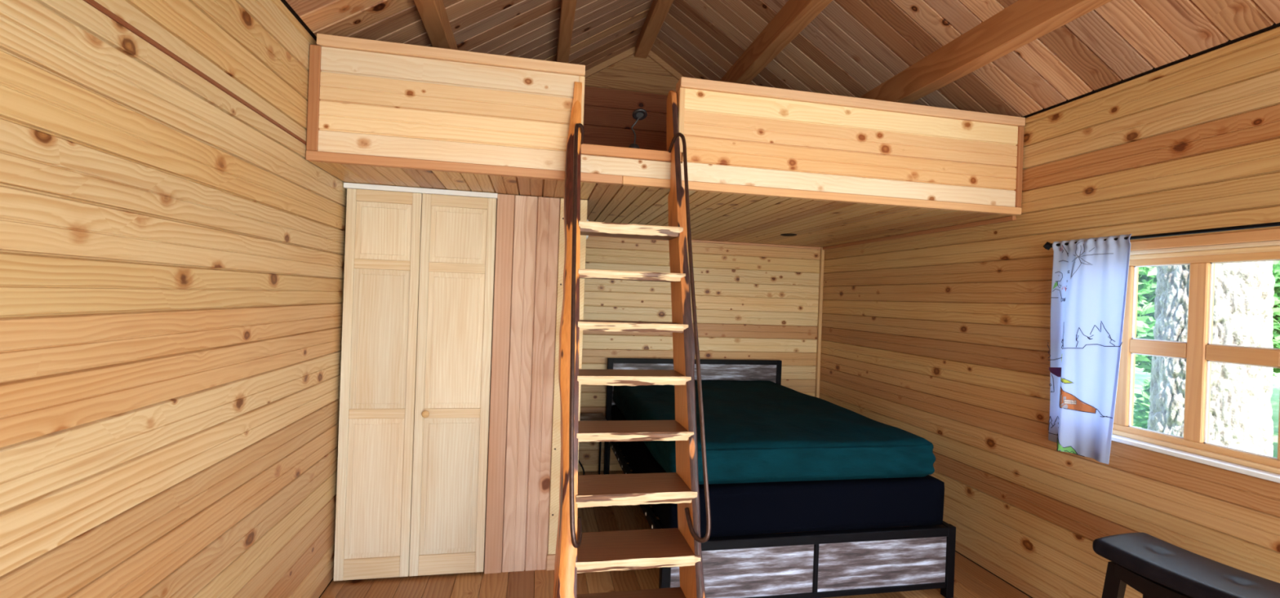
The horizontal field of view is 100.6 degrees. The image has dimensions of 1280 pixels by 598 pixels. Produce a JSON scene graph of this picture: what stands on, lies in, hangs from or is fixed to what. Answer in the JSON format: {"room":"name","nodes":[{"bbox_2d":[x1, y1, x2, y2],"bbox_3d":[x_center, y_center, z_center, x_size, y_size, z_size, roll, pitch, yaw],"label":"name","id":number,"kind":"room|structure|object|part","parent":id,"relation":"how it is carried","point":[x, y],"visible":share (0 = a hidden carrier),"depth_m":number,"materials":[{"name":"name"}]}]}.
{"room":"cabin bedroom","nodes":[
{"label":"cabin bedroom","id":0,"kind":"room"},
{"bbox_2d":[0,0,346,597],"bbox_3d":[-1.295,0.207,1.193,0.122,2.690,6.436,2,0,-11],"label":"wall","id":1,"kind":"structure","parent":0,"point":[172,249],"depth_m":1.42,"materials":[{"name":"brown wood"}]},
{"bbox_2d":[484,194,587,573],"bbox_3d":[-1.079,0.442,3.591,1.237,2.029,1.610,2,0,-11],"label":"wall","id":2,"kind":"structure","parent":0,"point":[524,444],"depth_m":2.88,"materials":[{"name":"brown wood"}]},
{"bbox_2d":[343,182,497,199],"bbox_3d":[-1.130,-0.562,2.773,0.752,0.026,0.048,2,0,-11],"label":"door track","id":3,"kind":"object","parent":2,"relation":"attached to","point":[346,185],"visible":0.86,"depth_m":2.75,"materials":[{"name":"white metal"}]},
{"bbox_2d":[333,188,497,581],"bbox_3d":[-1.157,0.447,2.757,0.732,1.989,0.061,2,0,-11],"label":"door","id":4,"kind":"structure","parent":3,"relation":"hanging from","point":[420,268],"depth_m":2.76,"materials":[{"name":"beige wood"}]},
{"bbox_3d":[-1.378,1.381,2.738,0.268,0.105,0.029,2,0,-11],"label":"rail","id":5,"kind":"part","parent":4,"relation":"part of","materials":[{"name":"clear wood"}]},
{"bbox_3d":[-1.361,0.971,2.729,0.268,0.715,0.006,2,0,-11],"label":"panel","id":6,"kind":"part","parent":4,"relation":"part of","materials":[{"name":"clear wood"}]},
{"bbox_3d":[-1.349,0.588,2.737,0.268,0.050,0.029,2,0,-11],"label":"rail","id":7,"kind":"part","parent":4,"relation":"part of","materials":[{"name":"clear wood"}]},
{"bbox_3d":[-1.334,0.206,2.728,0.268,0.714,0.006,2,0,-11],"label":"panel","id":8,"kind":"part","parent":4,"relation":"part of","materials":[{"name":"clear wood"}]},
{"bbox_3d":[-1.322,-0.176,2.736,0.268,0.050,0.029,2,0,-11],"label":"rail","id":9,"kind":"part","parent":4,"relation":"part of","materials":[{"name":"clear wood"}]},
{"bbox_3d":[-1.315,-0.347,2.727,0.268,0.292,0.006,2,0,-11],"label":"panel","id":10,"kind":"part","parent":4,"relation":"part of","materials":[{"name":"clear wood"}]},
{"bbox_3d":[-1.310,-0.524,2.736,0.268,0.060,0.029,2,0,-11],"label":"rail","id":11,"kind":"part","parent":4,"relation":"part of","materials":[{"name":"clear wood"}]},
{"bbox_3d":[-1.109,0.595,2.753,0.038,0.038,0.031,2,0,-11],"label":"knob","id":12,"kind":"part","parent":4,"relation":"part of","materials":[{"name":"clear wood"}]},
{"bbox_3d":[-1.018,1.394,2.809,0.284,0.105,0.029,2,0,-11],"label":"rail","id":13,"kind":"part","parent":4,"relation":"part of","materials":[{"name":"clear wood"}]},
{"bbox_3d":[-1.001,0.984,2.800,0.283,0.715,0.006,2,0,-11],"label":"panel","id":14,"kind":"part","parent":4,"relation":"part of","materials":[{"name":"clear wood"}]},
{"bbox_3d":[-0.989,0.601,2.808,0.284,0.050,0.029,2,0,-11],"label":"rail","id":15,"kind":"part","parent":4,"relation":"part of","materials":[{"name":"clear wood"}]},
{"bbox_3d":[-0.974,0.219,2.799,0.283,0.714,0.006,2,0,-11],"label":"panel","id":16,"kind":"part","parent":4,"relation":"part of","materials":[{"name":"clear wood"}]},
{"bbox_3d":[-0.962,-0.164,2.807,0.284,0.050,0.029,2,0,-11],"label":"rail","id":17,"kind":"part","parent":4,"relation":"part of","materials":[{"name":"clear wood"}]},
{"bbox_3d":[-0.954,-0.335,2.798,0.283,0.292,0.006,2,0,-11],"label":"panel","id":18,"kind":"part","parent":4,"relation":"part of","materials":[{"name":"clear wood"}]},
{"bbox_3d":[-0.950,-0.511,2.806,0.284,0.060,0.029,2,0,-11],"label":"rail","id":19,"kind":"part","parent":4,"relation":"part of","materials":[{"name":"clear wood"}]},
{"bbox_2d":[487,46,820,472],"bbox_3d":[-0.069,-0.319,4.656,3.782,3.818,0.142,2,0,-11],"label":"wall","id":20,"kind":"structure","parent":0,"point":[753,302],"depth_m":4.65,"materials":[{"name":"brown wood"}]},
{"bbox_3d":[-0.889,-1.646,4.423,1.791,1.184,0.021,2,0,-11],"label":"gable trim","id":21,"kind":"part","parent":20,"relation":"part of","materials":[{"name":"brown wood"}]},
{"bbox_2d":[305,33,1025,247],"bbox_3d":[0.158,-0.800,3.592,3.578,0.536,2.067,2,0,-11],"label":"loft","id":22,"kind":"object","parent":20,"relation":"attached to","point":[764,163],"visible":0.77,"depth_m":2.62,"materials":[{"name":"brown wood"}]},
{"bbox_3d":[-1.381,-0.850,2.256,0.042,0.446,0.030,2,0,-11],"label":"corner trim","id":23,"kind":"part","parent":22,"relation":"part of","materials":[{"name":"brown wood"}]},
{"bbox_3d":[-0.281,-0.880,2.502,0.027,0.311,0.074,2,0,-11],"label":"trim","id":24,"kind":"part","parent":22,"relation":"part of","materials":[{"name":"brown wood"}]},
{"bbox_2d":[628,108,647,148],"bbox_3d":[-0.011,-0.811,2.561,0.086,0.196,0.075,2,0,-11],"label":"lamp","id":25,"kind":"object","parent":22,"relation":"on","point":[638,114],"visible":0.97,"depth_m":2.56,"materials":[{"name":"black metal"}]},
{"bbox_3d":[0.193,-0.863,2.595,0.027,0.311,0.074,2,0,-11],"label":"trim","id":26,"kind":"part","parent":22,"relation":"part of","materials":[{"name":"brown wood"}]},
{"bbox_2d":[780,233,796,236],"bbox_3d":[1.151,-0.496,4.119,0.123,0.006,0.123,2,0,-11],"label":"recessed light","id":27,"kind":"object","parent":22,"relation":"attached to","point":[785,234],"visible":1,"depth_m":4.10,"materials":[{"name":"black metal"}]},
{"bbox_3d":[2.091,-0.728,2.937,0.031,0.446,0.030,2,0,-11],"label":"corner trim","id":28,"kind":"part","parent":22,"relation":"part of","materials":[{"name":"brown wood"}]},
{"bbox_3d":[0.868,-1.584,4.767,1.791,1.184,0.021,2,0,-11],"label":"gable trim","id":29,"kind":"part","parent":20,"relation":"part of","materials":[{"name":"brown wood"}]},
{"bbox_2d":[588,235,821,249],"bbox_3d":[0.545,-0.510,4.716,2.308,0.022,0.018,2,0,-11],"label":"trim","id":30,"kind":"structure","parent":20,"relation":"attached to","point":[692,241],"depth_m":4.78,"materials":[{"name":"brown wood"}]},
{"bbox_2d":[814,247,824,398],"bbox_3d":[1.658,0.535,4.936,0.030,2.033,0.030,2,0,-11],"label":"trim","id":31,"kind":"structure","parent":20,"relation":"attached to","point":[822,251],"depth_m":4.92,"materials":[{"name":"brown wood"}]},
{"bbox_2d":[318,471,1031,597],"bbox_3d":[0.474,1.575,1.551,3.782,0.120,6.436,2,0,-11],"label":"floor","id":32,"kind":"structure","parent":0,"point":[971,580],"depth_m":2.80,"materials":[{"name":"brown wood"}]},
{"bbox_2d":[578,413,608,475],"bbox_3d":[-0.426,1.219,4.227,0.305,0.520,0.480,2,0,-11],"label":"bedside table","id":33,"kind":"object","parent":32,"relation":"on","point":[584,416],"visible":0.24,"depth_m":4.30,"materials":[{"name":"laminate"}]},
{"bbox_3d":[-0.334,1.232,4.470,0.015,0.500,0.015,2,0,11],"label":"leg","id":34,"kind":"part","parent":33,"relation":"part of","materials":[{"name":"black metal"}]},
{"bbox_3d":[-0.249,1.236,4.038,0.015,0.500,0.015,2,0,-34],"label":"leg","id":35,"kind":"part","parent":33,"relation":"part of","materials":[{"name":"black metal"}]},
{"bbox_2d":[552,81,711,597],"bbox_3d":[-0.051,0.233,2.185,0.570,2.525,0.899,2,0,-11],"label":"ladder","id":36,"kind":"object","parent":32,"relation":"on","point":[576,551],"visible":1,"depth_m":2.12,"materials":[{"name":"brown wood"}]},
{"bbox_3d":[-0.257,0.042,2.163,0.056,1.654,0.658,2,0,-11],"label":"handrail","id":37,"kind":"part","parent":36,"relation":"part of","materials":[{"name":"metal"}]},
{"bbox_3d":[0.195,0.061,2.254,0.064,1.659,0.670,2,0,-11],"label":"handrail","id":38,"kind":"part","parent":36,"relation":"part of","materials":[{"name":"metal"}]},
{"bbox_2d":[603,358,955,597],"bbox_3d":[0.678,1.027,3.637,1.570,0.985,2.090,2,0,-11],"label":"frame","id":39,"kind":"object","parent":32,"relation":"on","point":[861,562],"visible":0.52,"depth_m":2.66,"materials":[{"name":"black wood"}]},
{"bbox_3d":[-0.266,0.992,4.494,0.045,0.985,0.045,2,0,-11],"label":"leg","id":40,"kind":"part","parent":39,"relation":"part of","materials":[{"name":"black metal"}]},
{"bbox_3d":[-0.077,1.148,3.490,0.032,0.046,2.000,2,0,-11],"label":"rail","id":41,"kind":"part","parent":39,"relation":"part of","materials":[{"name":"black metal"}]},
{"bbox_3d":[0.116,1.316,2.487,0.045,0.370,0.045,2,0,-11],"label":"leg","id":42,"kind":"part","parent":39,"relation":"part of","materials":[{"name":"black metal"}]},
{"bbox_3d":[0.491,0.768,4.639,1.480,0.405,0.018,2,0,-11],"label":"head panel","id":43,"kind":"part","parent":39,"relation":"part of","materials":[{"name":"laminate"}]},
{"bbox_3d":[0.499,0.546,4.639,1.480,0.040,0.045,2,0,-11],"label":"headboard rail","id":44,"kind":"part","parent":39,"relation":"part of","materials":[{"name":"black metal"}]},
{"bbox_3d":[0.496,1.314,2.561,0.728,0.242,0.016,2,0,-11],"label":"foot panel","id":45,"kind":"part","parent":39,"relation":"part of","materials":[{"name":"laminate"}]},
{"bbox_2d":[611,404,944,537],"bbox_3d":[0.673,1.033,3.620,1.481,0.236,2.024,2,0,-11],"label":"box spring","id":46,"kind":"object","parent":39,"relation":"on","point":[781,507],"visible":0.27,"depth_m":2.65,"materials":[{"name":"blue fabric"}]},
{"bbox_2d":[613,380,935,484],"bbox_3d":[0.667,0.804,3.621,1.461,0.218,2.028,2,0,-11],"label":"mattress","id":47,"kind":"object","parent":46,"relation":"on","point":[756,431],"visible":0.8,"depth_m":2.78,"materials":[{"name":"teal fabric"}]},
{"bbox_3d":[1.230,1.045,4.787,0.045,0.985,0.045,2,0,-11],"label":"leg","id":48,"kind":"part","parent":39,"relation":"part of","materials":[{"name":"black metal"}]},
{"bbox_3d":[0.870,1.183,2.634,1.480,0.046,0.045,2,0,-11],"label":"rail","id":49,"kind":"part","parent":39,"relation":"part of","materials":[{"name":"black metal"}]},
{"bbox_3d":[0.860,1.462,2.634,1.480,0.028,0.035,2,0,-11],"label":"rail","id":50,"kind":"part","parent":39,"relation":"part of","materials":[{"name":"black metal"}]},
{"bbox_3d":[1.233,1.340,2.706,0.728,0.242,0.016,2,0,-11],"label":"foot panel","id":51,"kind":"part","parent":39,"relation":"part of","materials":[{"name":"laminate"}]},
{"bbox_3d":[1.612,1.369,2.780,0.045,0.370,0.045,2,0,-11],"label":"leg","id":52,"kind":"part","parent":39,"relation":"part of","materials":[{"name":"black metal"}]},
{"bbox_2d":[1092,532,1279,597],"bbox_3d":[1.847,1.221,1.773,0.332,0.685,0.470,2,0,-17],"label":"stool","id":53,"kind":"object","parent":32,"relation":"on","point":[1154,567],"visible":1,"depth_m":1.79,"materials":[{"name":"black wood"}]},
{"bbox_3d":[1.673,1.252,1.917,0.085,0.610,0.092,2,0,-17],"label":"leg","id":54,"kind":"part","parent":53,"relation":"part of","materials":[{"name":"brown wood"}]},
{"bbox_2d":[280,0,1279,117],"bbox_3d":[0.585,-1.546,1.546,4.482,1.512,7.236,2,0,-11],"label":"ceiling","id":55,"kind":"structure","parent":0,"point":[1015,58],"depth_m":2.88,"materials":[{"name":"brown wood"}]},
{"bbox_2d":[819,25,1279,597],"bbox_3d":[2.334,0.335,1.905,0.119,2.690,6.436,2,0,-11],"label":"wall","id":56,"kind":"structure","parent":0,"point":[941,339],"depth_m":2.74,"materials":[{"name":"brown wood"}]},
{"bbox_2d":[822,215,1016,249],"bbox_3d":[1.891,-0.459,3.938,0.024,0.026,2.002,2,0,-11],"label":"trim","id":57,"kind":"structure","parent":56,"relation":"attached to","point":[1012,218],"depth_m":3.56,"materials":[{"name":"brown wood"}]},
{"bbox_2d":[1043,222,1279,250],"bbox_3d":[2.216,-0.256,2.063,0.095,0.056,1.342,2,0,-11],"label":"curtain rod","id":58,"kind":"object","parent":56,"relation":"attached to","point":[1047,246],"visible":0.72,"depth_m":2.08,"materials":[{"name":"black metal"}]},
{"bbox_2d":[1047,234,1131,464],"bbox_3d":[2.079,0.224,2.498,0.077,1.020,0.388,2,0,-11],"label":"curtain","id":59,"kind":"object","parent":58,"relation":"hanging from","point":[1089,282],"visible":1,"depth_m":2.47,"materials":[{"name":"fabric"}]},
{"bbox_2d":[1111,240,1279,483],"bbox_3d":[2.278,0.217,2.129,0.145,0.860,1.200,2,0,-11],"label":"window","id":60,"kind":"structure","parent":56,"relation":"in","point":[1199,351],"depth_m":2.16,"materials":[{"name":"brown wood"}]},
{"bbox_3d":[2.266,0.637,2.115,0.145,0.020,1.170,2,0,-11],"label":"sill","id":61,"kind":"part","parent":60,"relation":"part of","materials":[{"name":"white paint"}]},
{"bbox_3d":[2.279,0.605,2.148,0.040,0.045,1.134,2,0,-11],"label":"rail","id":62,"kind":"part","parent":60,"relation":"part of","materials":[{"name":"brown wood"}]},
{"bbox_3d":[2.306,-0.171,2.147,0.040,0.048,1.134,2,0,-11],"label":"rail","id":63,"kind":"part","parent":60,"relation":"part of","materials":[{"name":"brown wood"}]},
{"bbox_2d":[1129,228,1279,251],"bbox_3d":[2.245,-0.234,2.119,0.014,0.042,1.200,2,0,-11],"label":"trim","id":64,"kind":"structure","parent":56,"relation":"attached to","point":[1273,234],"depth_m":2.10,"materials":[{"name":"brown wood"}]},
{"label":"outside","id":65,"kind":"structure","parent":0,"visible":0},
{"bbox_2d":[1133,364,1279,457],"bbox_3d":[7.817,2.209,11.739,70.000,0.182,70.000,2,0,-11],"label":"ground","id":66,"kind":"structure","parent":65,"point":[1140,375],"depth_m":13.82,"materials":[{"name":"green plant"}]},
{"bbox_2d":[1133,378,1151,429],"bbox_3d":[6.723,1.514,6.527,1.100,1.432,1.073,2,0,-11],"label":"bush","id":67,"kind":"object","parent":66,"relation":"on","point":[1142,405],"visible":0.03,"depth_m":6.70,"materials":[{"name":"green plant"}]},
{"bbox_2d":[1135,266,1157,361],"bbox_3d":[6.700,0.113,8.355,2.904,4.225,2.816,2,0,-11],"label":"tree","id":68,"kind":"object","parent":66,"relation":"on","point":[1147,278],"visible":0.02,"depth_m":7.25,"materials":[{"name":"green plant"}]},
{"bbox_2d":[1134,261,1279,377],"bbox_3d":[9.348,0.470,8.886,2.567,3.697,2.567,2,0,-11],"label":"tree","id":69,"kind":"object","parent":66,"relation":"on","point":[1147,366],"visible":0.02,"depth_m":7.90,"materials":[{"name":"green plant"}]},
{"bbox_2d":[1146,261,1275,457],"bbox_3d":[5.617,-4.407,5.071,4.977,13.191,5.036,2,0,-11],"label":"tree","id":70,"kind":"object","parent":66,"relation":"on","point":[1241,411],"visible":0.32,"depth_m":4.79,"materials":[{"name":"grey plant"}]},
{"bbox_2d":[1272,262,1279,270],"bbox_3d":[15.663,-1.596,11.388,6.526,8.267,6.503,2,0,-11],"label":"tree","id":71,"kind":"object","parent":66,"relation":"on","point":[1276,266],"visible":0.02,"depth_m":11.67,"materials":[{"name":"green plant"}]}
]}

